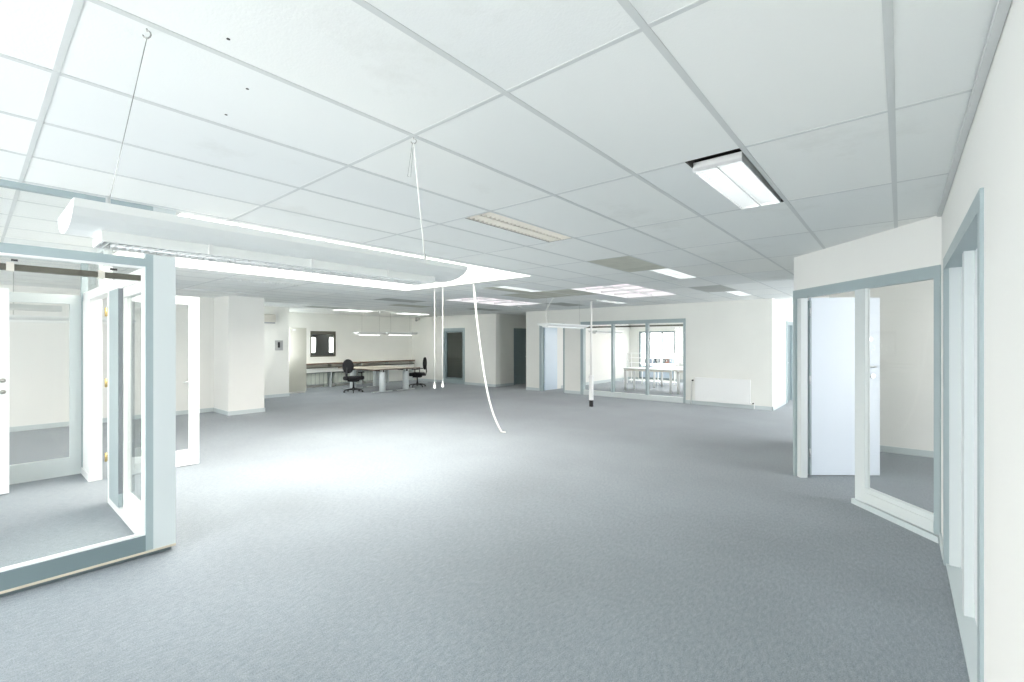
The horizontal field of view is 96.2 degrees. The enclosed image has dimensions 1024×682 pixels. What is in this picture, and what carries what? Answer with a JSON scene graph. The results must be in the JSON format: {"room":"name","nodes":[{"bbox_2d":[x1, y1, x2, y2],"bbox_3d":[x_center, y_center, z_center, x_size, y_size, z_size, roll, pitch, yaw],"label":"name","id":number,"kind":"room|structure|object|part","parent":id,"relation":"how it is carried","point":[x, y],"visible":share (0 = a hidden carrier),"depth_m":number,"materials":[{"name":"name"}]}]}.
{"room":"open-plan office","nodes":[
{"label":"open-plan office","id":0,"kind":"room"},
{"bbox_2d":[0,284,213,426],"bbox_3d":[-8.821,0.029,8.415,0.140,3.150,7.450,0,0,40],"label":"wall","id":1,"kind":"structure","parent":0,"point":[38,352],"depth_m":8.60,"materials":[{"name":"white paint"}]},
{"bbox_2d":[9,408,212,431],"bbox_3d":[-9.031,1.559,8.049,0.014,0.090,6.620,0,0,40],"label":"baseboard","id":2,"kind":"structure","parent":1,"relation":"attached to","point":[104,420],"depth_m":8.56,"materials":[{"name":"grey paint"}]},
{"bbox_2d":[153,207,175,548],"bbox_3d":[-2.696,0.269,3.540,0.130,2.570,0.140,0,0,40],"label":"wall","id":3,"kind":"structure","parent":0,"point":[164,267],"depth_m":3.49,"materials":[{"name":"white paint"}]},
{"bbox_2d":[0,179,175,596],"bbox_3d":[-3.947,0.294,2.050,0.126,2.619,4.030,0,0,40],"label":"window","id":4,"kind":"structure","parent":3,"relation":"in","point":[23,576],"depth_m":3.24,"materials":[{"name":"blue paint"}]},
{"bbox_3d":[-3.986,1.496,1.962,0.060,0.115,3.845,0,0,40],"label":"rail","id":5,"kind":"part","parent":4,"relation":"part of","materials":[{"name":"metal"}]},
{"bbox_2d":[81,249,141,533],"bbox_3d":[-4.008,0.296,4.629,3.260,2.615,0.132,0,0,40],"label":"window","id":6,"kind":"structure","parent":3,"relation":"in","point":[124,296],"depth_m":4.25,"materials":[{"name":"white paint"}]},
{"bbox_3d":[-5.034,0.554,5.491,0.580,2.100,0.122,0,0,40],"label":"panel","id":7,"kind":"part","parent":6,"relation":"part of","materials":[{"name":"white paint"}]},
{"bbox_3d":[-4.500,-0.783,5.046,0.050,0.375,0.070,0,0,40],"label":"clerestory post","id":8,"kind":"part","parent":6,"relation":"part of","materials":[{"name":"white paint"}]},
{"bbox_3d":[-4.275,-0.783,4.856,0.040,0.375,0.070,0,0,40],"label":"clerestory post","id":9,"kind":"part","parent":6,"relation":"part of","materials":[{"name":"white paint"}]},
{"bbox_3d":[-3.204,0.494,3.954,0.960,1.820,0.006,0,0,40],"label":"pane","id":10,"kind":"part","parent":6,"relation":"part of","materials":[{"name":"clear glass"}]},
{"bbox_2d":[105,296,198,477],"bbox_3d":[-4.413,0.504,5.673,0.094,2.180,0.941,0,0,40],"label":"door","id":11,"kind":"structure","parent":6,"relation":"attached to","point":[189,456],"depth_m":5.97,"materials":[{"name":"white paint"}]},
{"bbox_2d":[214,295,263,411],"bbox_3d":[-6.291,0.294,10.577,0.930,2.620,0.740,0,0,40],"label":"column","id":12,"kind":"structure","parent":0,"point":[238,320],"depth_m":10.27,"materials":[{"name":"white paint"}]},
{"bbox_2d":[213,408,264,415],"bbox_3d":[-6.285,1.559,10.573,0.944,0.090,0.768,0,0,40],"label":"baseboard","id":13,"kind":"object","parent":12,"relation":"attached to","point":[216,410],"visible":1,"depth_m":10.26,"materials":[{"name":"grey paint"}]},
{"bbox_2d":[264,306,288,394],"bbox_3d":[-7.203,0.029,13.108,1.396,3.150,4.056,0,0,-13],"label":"wall","id":14,"kind":"structure","parent":0,"point":[276,362],"depth_m":13.30,"materials":[{"name":"white paint"}]},
{"bbox_2d":[264,314,275,323],"bbox_3d":[-6.957,-0.656,13.002,0.180,0.260,0.460,0,0,40],"label":"air conditioner","id":15,"kind":"object","parent":14,"relation":"attached to","point":[268,318],"visible":0.56,"depth_m":13.00,"materials":[{"name":"grey plastic"}]},
{"bbox_2d":[264,393,289,397],"bbox_3d":[-7.076,1.559,12.991,0.014,0.090,1.530,0,0,40],"label":"baseboard","id":16,"kind":"structure","parent":14,"relation":"attached to","point":[286,394],"depth_m":13.29,"materials":[{"name":"grey paint"}]},
{"bbox_2d":[275,340,282,349],"bbox_3d":[-6.765,0.099,13.337,0.040,0.290,0.220,0,0,40],"label":"wall plate","id":17,"kind":"object","parent":14,"relation":"attached to","point":[278,343],"visible":1,"depth_m":13.32,"materials":[{"name":"grey"}]},
{"bbox_2d":[312,334,333,355],"bbox_3d":[-6.811,0.029,21.944,0.250,3.150,12.300,0,0,40],"label":"wall","id":18,"kind":"structure","parent":0,"point":[320,341],"depth_m":20.03,"materials":[{"name":"grey paint"}]},
{"bbox_2d":[289,312,411,387],"bbox_3d":[-6.158,0.294,17.290,0.140,2.620,6.040,0,0,40],"label":"wall","id":19,"kind":"structure","parent":0,"point":[352,346],"depth_m":17.56,"materials":[{"name":"white paint"}]},
{"bbox_2d":[310,331,335,356],"bbox_3d":[-6.788,0.069,16.474,0.072,0.910,0.940,0,0,40],"label":"window","id":20,"kind":"structure","parent":19,"relation":"in","point":[311,332],"depth_m":16.45,"materials":[{"name":"grey"}]},
{"bbox_2d":[412,314,492,383],"bbox_3d":[-2.420,0.294,17.991,4.660,2.620,0.140,0,0,40],"label":"wall","id":21,"kind":"structure","parent":0,"point":[423,341],"depth_m":17.48,"materials":[{"name":"white paint"}]},
{"bbox_2d":[443,328,464,383],"bbox_3d":[-2.221,0.534,17.809,1.240,2.140,0.142,0,0,40],"label":"door","id":22,"kind":"structure","parent":21,"relation":"in","point":[446,379],"depth_m":17.90,"materials":[{"name":"blue paint"}]},
{"bbox_2d":[418,378,494,386],"bbox_3d":[-2.283,1.559,17.774,4.450,0.090,0.014,0,0,40],"label":"baseboard","id":23,"kind":"structure","parent":21,"relation":"attached to","point":[419,379],"depth_m":17.21,"materials":[{"name":"grey paint"}]},
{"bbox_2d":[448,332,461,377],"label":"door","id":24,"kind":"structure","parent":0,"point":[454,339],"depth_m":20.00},
{"bbox_2d":[0,379,969,681],"bbox_3d":[-1.100,1.704,11.084,23.000,0.200,22.100,0,0,40],"label":"floor","id":25,"kind":"structure","parent":0,"point":[324,534],"depth_m":3.45,"materials":[{"name":"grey carpet"}]},
{"bbox_2d":[0,288,8,493],"bbox_3d":[-5.609,0.514,4.479,0.091,2.160,0.950,0,0,40],"label":"door","id":26,"kind":"structure","parent":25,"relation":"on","point":[4,292],"depth_m":4.82,"materials":[{"name":"white paint"}]},
{"bbox_2d":[0,255,87,484],"bbox_3d":[-6.535,0.296,4.182,0.180,2.615,3.940,0,0,40],"label":"window","id":27,"kind":"structure","parent":25,"relation":"on","point":[71,465],"depth_m":5.54,"materials":[{"name":"white paint"}]},
{"bbox_3d":[-5.252,0.296,5.637,0.100,2.615,0.060,0,0,40],"label":"corner post","id":28,"kind":"part","parent":27,"relation":"part of","materials":[{"name":"white paint"}]},
{"bbox_2d":[289,327,305,393],"bbox_3d":[-6.905,0.574,14.549,0.560,2.060,0.550,0,0,40],"label":"tall cabinet","id":29,"kind":"object","parent":25,"relation":"on","point":[297,336],"visible":0.83,"depth_m":14.37,"materials":[{"name":"metal"}]},
{"bbox_2d":[306,372,327,386],"bbox_3d":[-6.933,1.344,16.105,0.108,0.520,0.930,0,0,40],"label":"radiator","id":30,"kind":"object","parent":25,"relation":"on","point":[320,378],"visible":0.67,"depth_m":16.14,"materials":[{"name":"metal"}]},
{"bbox_2d":[332,371,356,385],"bbox_3d":[-6.190,1.344,16.983,0.108,0.520,0.930,0,0,40],"label":"radiator","id":31,"kind":"object","parent":25,"relation":"on","point":[337,377],"visible":0.52,"depth_m":16.75,"materials":[{"name":"metal"}]},
{"bbox_2d":[342,359,363,392],"bbox_3d":[-5.073,1.071,14.659,0.670,1.065,0.673,0,0,17],"label":"office chair","id":32,"kind":"object","parent":25,"relation":"on","point":[348,366],"visible":1,"depth_m":14.44,"materials":[{"name":"black fabric"}]},
{"bbox_3d":[-5.149,0.764,14.415,0.410,0.450,0.050,0,0,17],"label":"backrest","id":33,"kind":"part","parent":32,"relation":"part of","materials":[{"name":"black fabric"}]},
{"bbox_3d":[-5.064,1.179,14.687,0.500,0.170,0.480,0,0,17],"label":"seat","id":34,"kind":"part","parent":32,"relation":"part of","materials":[{"name":"black fabric"}]},
{"bbox_2d":[306,360,414,386],"bbox_3d":[-5.740,1.173,17.402,0.351,0.862,4.850,0,0,40],"label":"desk","id":35,"kind":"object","parent":25,"relation":"on","point":[329,368],"depth_m":16.86,"materials":[{"name":"laminate"}]},
{"bbox_2d":[338,366,397,392],"bbox_3d":[-4.819,1.233,15.279,2.162,0.742,0.884,0,0,40],"label":"office desk","id":36,"kind":"object","parent":25,"relation":"on","point":[382,374],"visible":0.81,"depth_m":14.70,"materials":[{"name":"laminate"}]},
{"bbox_3d":[-5.491,1.274,15.848,0.210,0.600,0.210,0,0,40],"label":"leg","id":37,"kind":"part","parent":36,"relation":"part of","materials":[{"name":"grey metal"}]},
{"bbox_3d":[-4.155,1.274,14.718,0.210,0.600,0.210,0,0,40],"label":"leg","id":38,"kind":"part","parent":36,"relation":"part of","materials":[{"name":"grey metal"}]},
{"bbox_2d":[362,370,379,383],"bbox_3d":[-5.414,1.344,17.899,0.108,0.520,0.930,0,0,40],"label":"radiator","id":39,"kind":"object","parent":25,"relation":"on","point":[368,375],"visible":0.35,"depth_m":17.66,"materials":[{"name":"metal"}]},
{"bbox_2d":[365,365,419,390],"bbox_3d":[-4.231,1.233,15.974,2.162,0.742,0.884,0,0,40],"label":"office desk","id":40,"kind":"object","parent":25,"relation":"on","point":[405,369],"visible":0.83,"depth_m":15.55,"materials":[{"name":"laminate"}]},
{"bbox_3d":[-4.903,1.274,16.543,0.210,0.600,0.210,0,0,40],"label":"leg","id":41,"kind":"part","parent":40,"relation":"part of","materials":[{"name":"grey metal"}]},
{"bbox_3d":[-3.568,1.274,15.412,0.210,0.600,0.210,0,0,40],"label":"leg","id":42,"kind":"part","parent":40,"relation":"part of","materials":[{"name":"grey metal"}]},
{"bbox_2d":[409,357,426,387],"bbox_3d":[-3.370,1.071,16.426,0.673,1.065,0.670,0,0,4],"label":"office chair","id":43,"kind":"object","parent":25,"relation":"on","point":[414,374],"visible":0.97,"depth_m":16.31,"materials":[{"name":"black fabric"}]},
{"bbox_3d":[-3.400,1.179,16.428,0.480,0.170,0.500,0,0,4],"label":"seat","id":44,"kind":"part","parent":43,"relation":"part of","materials":[{"name":"black fabric"}]},
{"bbox_3d":[-3.115,0.764,16.408,0.050,0.450,0.410,0,0,4],"label":"backrest","id":45,"kind":"part","parent":43,"relation":"part of","materials":[{"name":"black fabric"}]},
{"bbox_2d":[589,301,593,406],"bbox_3d":[1.968,0.296,11.396,0.102,2.615,0.100,0,0,40],"label":"post","id":46,"kind":"object","parent":25,"relation":"on","point":[591,377],"visible":1,"depth_m":11.37,"materials":[{"name":"white metal"}]},
{"bbox_2d":[623,367,677,393],"bbox_3d":[4.545,1.229,14.953,1.620,0.750,0.800,0,0,40],"label":"meeting table","id":47,"kind":"object","parent":25,"relation":"on","point":[633,369],"visible":0.73,"depth_m":14.79,"materials":[{"name":"white paint"}]},
{"bbox_3d":[3.752,1.246,15.192,0.079,0.715,0.079,0,0,40],"label":"leg","id":48,"kind":"part","parent":47,"relation":"part of","materials":[{"name":"white paint"}]},
{"bbox_3d":[4.178,1.246,15.695,0.079,0.715,0.079,0,0,40],"label":"leg","id":49,"kind":"part","parent":47,"relation":"part of","materials":[{"name":"white paint"}]},
{"bbox_3d":[4.912,1.246,14.210,0.079,0.715,0.079,0,0,40],"label":"leg","id":50,"kind":"part","parent":47,"relation":"part of","materials":[{"name":"white paint"}]},
{"bbox_2d":[627,353,678,385],"bbox_3d":[5.326,1.014,17.469,1.890,1.180,0.380,0,0,40],"label":"metal rack","id":51,"kind":"object","parent":25,"relation":"on","point":[631,357],"visible":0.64,"depth_m":17.20,"materials":[{"name":"white metal"}]},
{"bbox_2d":[631,353,669,353],"bbox_3d":[5.326,0.439,17.469,1.860,0.016,0.350,0,0,40],"label":"shelf","id":52,"kind":"object","parent":51,"relation":"attached to","point":[631,353],"depth_m":17.26,"materials":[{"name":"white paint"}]},
{"bbox_2d":[628,362,677,363],"bbox_3d":[5.326,0.804,17.469,1.860,0.016,0.350,0,0,40],"label":"shelf","id":53,"kind":"object","parent":51,"relation":"attached to","point":[628,362],"depth_m":17.26,"materials":[{"name":"white paint"}]},
{"bbox_2d":[629,379,676,382],"bbox_3d":[5.326,1.484,17.469,1.860,0.016,0.350,0,0,40],"label":"shelf","id":54,"kind":"object","parent":51,"relation":"attached to","point":[642,380],"depth_m":17.20,"materials":[{"name":"white paint"}]},
{"bbox_2d":[630,357,677,358],"bbox_3d":[5.326,0.619,17.469,1.860,0.016,0.350,0,0,40],"label":"shelf","id":55,"kind":"object","parent":51,"relation":"attached to","point":[630,357],"depth_m":17.10,"materials":[{"name":"white paint"}]},
{"bbox_2d":[652,366,682,387],"bbox_3d":[5.747,1.229,15.769,1.600,0.750,0.800,0,0,40],"label":"meeting table","id":56,"kind":"object","parent":25,"relation":"on","point":[678,367],"visible":0.33,"depth_m":15.99,"materials":[{"name":"white paint"}]},
{"bbox_3d":[4.962,1.246,16.002,0.079,0.715,0.079,0,0,40],"label":"leg","id":57,"kind":"part","parent":56,"relation":"part of","materials":[{"name":"white paint"}]},
{"bbox_3d":[5.388,1.246,16.506,0.079,0.715,0.079,0,0,40],"label":"leg","id":58,"kind":"part","parent":56,"relation":"part of","materials":[{"name":"white paint"}]},
{"bbox_2d":[676,369,682,393],"bbox_3d":[5.932,1.229,13.975,1.600,0.750,0.800,0,0,40],"label":"meeting table","id":59,"kind":"object","parent":25,"relation":"on","point":[679,371],"visible":0.23,"depth_m":14.18,"materials":[{"name":"white paint"}]},
{"bbox_3d":[5.147,1.246,14.208,0.079,0.715,0.079,0,0,40],"label":"leg","id":60,"kind":"part","parent":59,"relation":"part of","materials":[{"name":"white paint"}]},
{"bbox_2d":[0,0,997,317],"bbox_3d":[-1.458,-1.015,11.125,23.000,0.002,21.900,0,0,40],"label":"ceiling","id":61,"kind":"structure","parent":0,"point":[771,69],"depth_m":2.18,"materials":[{"name":"tile"}]},
{"bbox_2d":[9,272,114,323],"bbox_3d":[-6.714,-0.650,6.927,0.340,0.733,1.600,0,0,40],"label":"pendant lamp","id":62,"kind":"object","parent":61,"relation":"hanging from","point":[12,318],"visible":0.53,"depth_m":6.63,"materials":[{"name":"white metal"}]},
{"bbox_2d":[58,28,467,284],"bbox_3d":[-0.829,-0.654,1.900,0.340,0.718,1.470,0,0,40],"label":"pendant lamp","id":63,"kind":"object","parent":61,"relation":"hanging from","point":[110,226],"visible":1,"depth_m":1.59,"materials":[{"name":"white metal"}]},
{"bbox_2d":[114,213,528,290],"bbox_3d":[-2.345,-1.282,6.347,3.180,0.529,4.560,0,0,40],"label":"ceiling light","id":64,"kind":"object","parent":61,"relation":"attached to","point":[473,274],"depth_m":7.42,"materials":[{"name":"white paint"}]},
{"bbox_3d":[-2.345,-1.534,6.347,3.110,0.015,4.490,0,0,40],"label":"opal pane","id":65,"kind":"part","parent":64,"relation":"part of","materials":[{"name":"white plastic"}]},
{"bbox_2d":[338,309,368,311],"bbox_3d":[-5.153,-1.282,14.855,0.660,0.529,1.260,0,0,40],"label":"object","id":66,"kind":"structure","parent":61,"relation":"attached to","point":[338,309],"depth_m":15.21,"materials":[{"name":"white paint"}]},
{"bbox_2d":[354,332,386,334],"bbox_3d":[-4.655,-0.618,15.088,0.340,0.797,1.020,0,0,40],"label":"pendant lamp","id":67,"kind":"object","parent":61,"relation":"hanging from","point":[357,333],"visible":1,"depth_m":14.94,"materials":[{"name":"white metal"}]},
{"bbox_2d":[386,332,416,335],"bbox_3d":[-3.873,-0.623,16.012,0.340,0.787,1.200,0,0,40],"label":"pendant lamp","id":68,"kind":"object","parent":61,"relation":"hanging from","point":[387,333],"visible":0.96,"depth_m":15.89,"materials":[{"name":"white metal"}]},
{"bbox_2d":[397,313,429,314],"bbox_3d":[-3.603,-1.282,16.687,0.660,0.529,1.260,0,0,40],"label":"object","id":69,"kind":"structure","parent":61,"relation":"attached to","point":[397,313],"depth_m":17.03,"materials":[{"name":"white paint"}]},
{"bbox_2d":[433,288,435,388],"bbox_3d":[-1.458,-0.066,8.649,0.054,1.899,0.054,0,0,40],"label":"pull cord","id":70,"kind":"object","parent":61,"relation":"hanging from","point":[434,386],"visible":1,"depth_m":8.64,"materials":[{"name":"white plastic"}]},
{"bbox_3d":[-1.458,-0.111,8.649,0.009,1.809,0.009,0,0,-27],"label":"cord","id":71,"kind":"part","parent":70,"relation":"part of","materials":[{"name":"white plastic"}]},
{"bbox_2d":[441,287,443,387],"bbox_3d":[-1.282,-0.086,8.500,0.054,1.859,0.054,0,0,40],"label":"pull cord","id":72,"kind":"object","parent":61,"relation":"hanging from","point":[442,385],"visible":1,"depth_m":8.50,"materials":[{"name":"white fabric"}]},
{"bbox_3d":[-1.282,-0.131,8.500,0.009,1.769,0.009,0,0,-27],"label":"cord","id":73,"kind":"part","parent":72,"relation":"part of","materials":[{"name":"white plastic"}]},
{"bbox_2d":[0,0,971,317],"bbox_3d":[-1.458,-1.015,11.125,23.000,0.002,21.900,0,0,40],"label":"grid","id":74,"kind":"object","parent":61,"relation":"attached to","point":[887,5],"visible":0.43,"depth_m":2.25,"materials":[{"name":"white paint"}]},
{"bbox_2d":[473,284,505,432],"bbox_3d":[-0.399,0.289,8.066,0.579,2.614,0.055,0,0,-5],"label":"hose","id":75,"kind":"object","parent":61,"relation":"hanging from","point":[480,347],"visible":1,"depth_m":8.04,"materials":[{"name":"white plastic"}]},
{"bbox_2d":[450,288,539,305],"bbox_3d":[-0.415,-1.282,11.630,1.260,0.529,2.460,0,0,40],"label":"ceiling light","id":76,"kind":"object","parent":61,"relation":"attached to","point":[483,300],"depth_m":11.93,"materials":[{"name":"white paint"}]},
{"bbox_3d":[-0.415,-1.083,11.630,1.190,0.015,2.390,0,0,40],"label":"opal pane","id":77,"kind":"part","parent":76,"relation":"part of","materials":[{"name":"white plastic"}]},
{"bbox_2d":[496,286,538,291],"bbox_3d":[0.140,-1.077,8.803,0.292,0.125,1.192,0,0,40],"label":"ceiling light","id":78,"kind":"object","parent":61,"relation":"attached to","point":[506,287],"visible":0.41,"depth_m":8.79,"materials":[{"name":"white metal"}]},
{"bbox_2d":[467,212,570,241],"bbox_3d":[0.104,-1.077,4.117,0.292,0.125,1.192,0,0,40],"label":"ceiling light","id":79,"kind":"object","parent":61,"relation":"attached to","point":[489,218],"visible":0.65,"depth_m":4.08,"materials":[{"name":"white metal"}]},
{"bbox_2d":[537,298,589,328],"bbox_3d":[1.272,-0.677,11.022,0.340,0.687,1.750,0,0,40],"label":"pendant lamp","id":80,"kind":"object","parent":61,"relation":"hanging from","point":[547,325],"visible":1,"depth_m":10.67,"materials":[{"name":"white metal"}]},
{"bbox_2d":[588,330,623,333],"bbox_3d":[3.068,-0.639,14.925,0.340,0.753,1.750,0,0,40],"label":"pendant lamp","id":81,"kind":"object","parent":61,"relation":"hanging from","point":[595,331],"visible":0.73,"depth_m":14.58,"materials":[{"name":"white metal"}]},
{"bbox_2d":[599,300,623,303],"bbox_3d":[2.556,-1.077,11.658,0.292,0.125,1.192,0,0,40],"label":"ceiling light","id":82,"kind":"object","parent":61,"relation":"attached to","point":[599,300],"visible":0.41,"depth_m":11.59,"materials":[{"name":"white metal"}]},
{"bbox_2d":[574,270,677,297],"bbox_3d":[2.333,-1.282,9.305,1.260,0.529,2.460,0,0,40],"label":"ceiling light","id":83,"kind":"object","parent":61,"relation":"attached to","point":[623,290],"depth_m":9.56,"materials":[{"name":"white paint"}]},
{"bbox_3d":[2.333,-1.083,9.305,1.190,0.015,2.390,0,0,40],"label":"opal pane","id":84,"kind":"part","parent":83,"relation":"part of","materials":[{"name":"white plastic"}]},
{"bbox_2d":[650,268,696,278],"bbox_3d":[2.430,-1.077,6.865,0.292,0.125,1.192,0,0,40],"label":"ceiling light","id":85,"kind":"object","parent":61,"relation":"attached to","point":[669,272],"visible":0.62,"depth_m":6.86,"materials":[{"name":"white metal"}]},
{"bbox_2d":[687,148,782,208],"bbox_3d":[1.477,-1.065,2.953,0.292,0.150,1.195,0,0,40],"label":"ceiling light","id":86,"kind":"object","parent":61,"relation":"attached to","point":[731,173],"visible":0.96,"depth_m":2.83,"materials":[{"name":"white plastic"}]},
{"bbox_2d":[726,291,750,295],"bbox_3d":[4.756,-1.077,9.613,0.292,0.125,1.192,0,0,40],"label":"ceiling light","id":87,"kind":"object","parent":61,"relation":"attached to","point":[738,293],"visible":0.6,"depth_m":9.66,"materials":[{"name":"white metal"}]},
{"bbox_2d":[493,313,525,384],"bbox_3d":[1.434,0.294,18.830,0.140,2.620,6.400,0,0,40],"label":"wall","id":88,"kind":"structure","parent":0,"point":[504,325],"depth_m":16.70,"materials":[{"name":"white paint"}]},
{"bbox_2d":[495,383,513,386],"bbox_3d":[-0.262,1.559,16.707,0.014,0.090,0.994,0,0,40],"label":"baseboard","id":89,"kind":"structure","parent":88,"relation":"attached to","point":[505,384],"depth_m":16.68,"materials":[{"name":"grey paint"}]},
{"bbox_2d":[514,328,525,384],"bbox_3d":[0.324,0.544,17.510,0.150,2.120,0.950,0,0,40],"label":"door","id":90,"kind":"structure","parent":88,"relation":"in","point":[519,333],"depth_m":17.44,"materials":[{"name":"blue paint"}]},
{"bbox_2d":[297,162,783,301],"bbox_3d":[-1.176,-1.646,11.149,23.200,0.200,22.100,0,0,40],"label":"roof slab","id":91,"kind":"structure","parent":0,"point":[685,162],"depth_m":6.22,"materials":[{"name":"grey concrete"}]},
{"bbox_2d":[557,324,629,388],"bbox_3d":[3.059,0.294,17.546,0.100,2.620,6.260,0,0,40],"label":"wall","id":92,"kind":"structure","parent":0,"point":[601,343],"depth_m":18.06,"materials":[{"name":"white paint"}]},
{"bbox_2d":[526,298,773,406],"bbox_3d":[3.320,0.294,13.133,7.340,2.620,0.140,0,0,40],"label":"wall","id":93,"kind":"structure","parent":0,"point":[725,339],"depth_m":11.67,"materials":[{"name":"white paint"}]},
{"bbox_2d":[539,323,564,392],"bbox_3d":[1.536,0.509,15.066,0.980,2.190,0.815,0,0,40],"label":"door","id":94,"kind":"structure","parent":93,"relation":"in","point":[547,336],"depth_m":15.13,"materials":[{"name":"blue paint"}]},
{"bbox_2d":[580,318,685,402],"bbox_3d":[3.359,0.494,13.078,3.190,2.220,0.135,0,0,40],"label":"window","id":95,"kind":"structure","parent":93,"relation":"in","point":[583,391],"depth_m":12.94,"materials":[{"name":"blue paint"}]},
{"bbox_3d":[3.375,1.534,13.067,3.030,0.140,0.130,0,0,40],"label":"rail","id":96,"kind":"part","parent":95,"relation":"part of","materials":[{"name":"grey metal"}]},
{"bbox_2d":[526,377,785,410],"bbox_3d":[5.343,1.554,15.513,7.354,0.100,6.414,0,0,40],"label":"baseboard","id":97,"kind":"structure","parent":93,"relation":"attached to","point":[775,407],"depth_m":11.64,"materials":[{"name":"grey paint"}]},
{"bbox_2d":[691,377,754,408],"bbox_3d":[5.191,1.249,11.382,1.501,0.690,0.113,0,0,40],"label":"radiator","id":98,"kind":"object","parent":93,"relation":"attached to","point":[720,390],"visible":1,"depth_m":11.33,"materials":[{"name":"white metal"}]},
{"bbox_2d":[630,323,682,380],"bbox_3d":[5.906,0.029,19.401,22.950,3.150,0.250,0,0,40],"label":"wall","id":99,"kind":"structure","parent":0,"point":[634,331],"depth_m":19.11,"materials":[{"name":"white paint"}]},
{"bbox_2d":[639,331,674,379],"bbox_3d":[6.065,0.559,19.201,1.550,2.010,0.090,0,0,40],"label":"window","id":100,"kind":"structure","parent":99,"relation":"in","point":[665,374],"depth_m":19.18,"materials":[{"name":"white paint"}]},
{"bbox_3d":[6.065,1.239,19.201,1.410,0.510,0.070,0,0,40],"label":"panel","id":101,"kind":"part","parent":100,"relation":"part of","materials":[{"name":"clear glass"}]},
{"bbox_2d":[774,299,792,405],"bbox_3d":[8.136,0.294,13.250,0.140,2.620,6.260,0,0,40],"label":"wall","id":102,"kind":"structure","parent":0,"point":[783,312],"depth_m":11.43,"materials":[{"name":"white paint"}]},
{"bbox_2d":[786,321,792,402],"bbox_3d":[7.704,0.529,12.725,0.160,2.150,1.820,0,0,40],"label":"door","id":103,"kind":"structure","parent":102,"relation":"in","point":[789,325],"depth_m":12.57,"materials":[{"name":"blue paint"}]},
{"bbox_2d":[794,216,941,532],"bbox_3d":[3.470,0.294,4.585,0.120,2.620,1.899,0,0,-1],"label":"wall","id":104,"kind":"structure","parent":0,"point":[918,244],"depth_m":4.32,"materials":[{"name":"white paint"}]},
{"bbox_2d":[793,265,940,542],"bbox_3d":[3.437,0.494,4.595,0.113,2.220,1.881,0,0,0],"label":"door frame","id":105,"kind":"structure","parent":104,"relation":"in","point":[927,524],"depth_m":4.44,"materials":[{"name":"blue paint"}]},
{"bbox_3d":[3.427,1.476,4.068,0.058,0.145,0.715,0,0,-1],"label":"rail","id":106,"kind":"part","parent":105,"relation":"part of","materials":[{"name":"white paint"}]},
{"bbox_2d":[808,279,933,450],"bbox_3d":[5.796,0.294,5.123,4.170,2.620,2.190,0,0,40],"label":"wall","id":107,"kind":"structure","parent":0,"point":[906,310],"depth_m":6.54,"materials":[{"name":"white paint"}]},
{"bbox_2d":[808,298,879,474],"bbox_3d":[3.972,0.531,5.489,0.847,2.125,0.098,0,0,1],"label":"door","id":108,"kind":"structure","parent":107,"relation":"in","point":[831,321],"depth_m":5.49,"materials":[{"name":"white paint"}]},
{"bbox_2d":[880,445,933,457],"bbox_3d":[6.467,1.559,5.823,4.050,0.090,0.015,0,0,40],"label":"baseboard","id":109,"kind":"structure","parent":107,"relation":"attached to","point":[915,452],"depth_m":6.53,"materials":[{"name":"grey paint"}]},
{"bbox_2d":[942,0,1023,681],"bbox_3d":[0.890,0.294,0.557,0.140,2.620,8.000,0,0,40],"label":"wall","id":110,"kind":"structure","parent":0,"point":[992,157],"depth_m":1.47,"materials":[{"name":"white paint"}]},
{"bbox_2d":[939,532,942,559],"bbox_3d":[0.825,1.559,0.599,0.014,0.090,7.980,0,0,40],"label":"baseboard","id":111,"kind":"structure","parent":110,"relation":"attached to","point":[940,534],"depth_m":3.54,"materials":[{"name":"grey paint"}]},
{"bbox_2d":[943,188,983,681],"bbox_3d":[2.548,0.499,2.540,0.132,2.210,2.030,0,0,40],"label":"window","id":112,"kind":"structure","parent":110,"relation":"in","point":[963,262],"depth_m":2.65,"materials":[{"name":"blue paint"}]},
{"bbox_2d":[937,0,1011,216],"bbox_3d":[0.815,-1.002,0.601,0.028,0.016,7.970,0,0,40],"label":"trim","id":113,"kind":"structure","parent":110,"relation":"attached to","point":[1002,7],"depth_m":1.77,"materials":[{"name":"white paint"}]}
]}

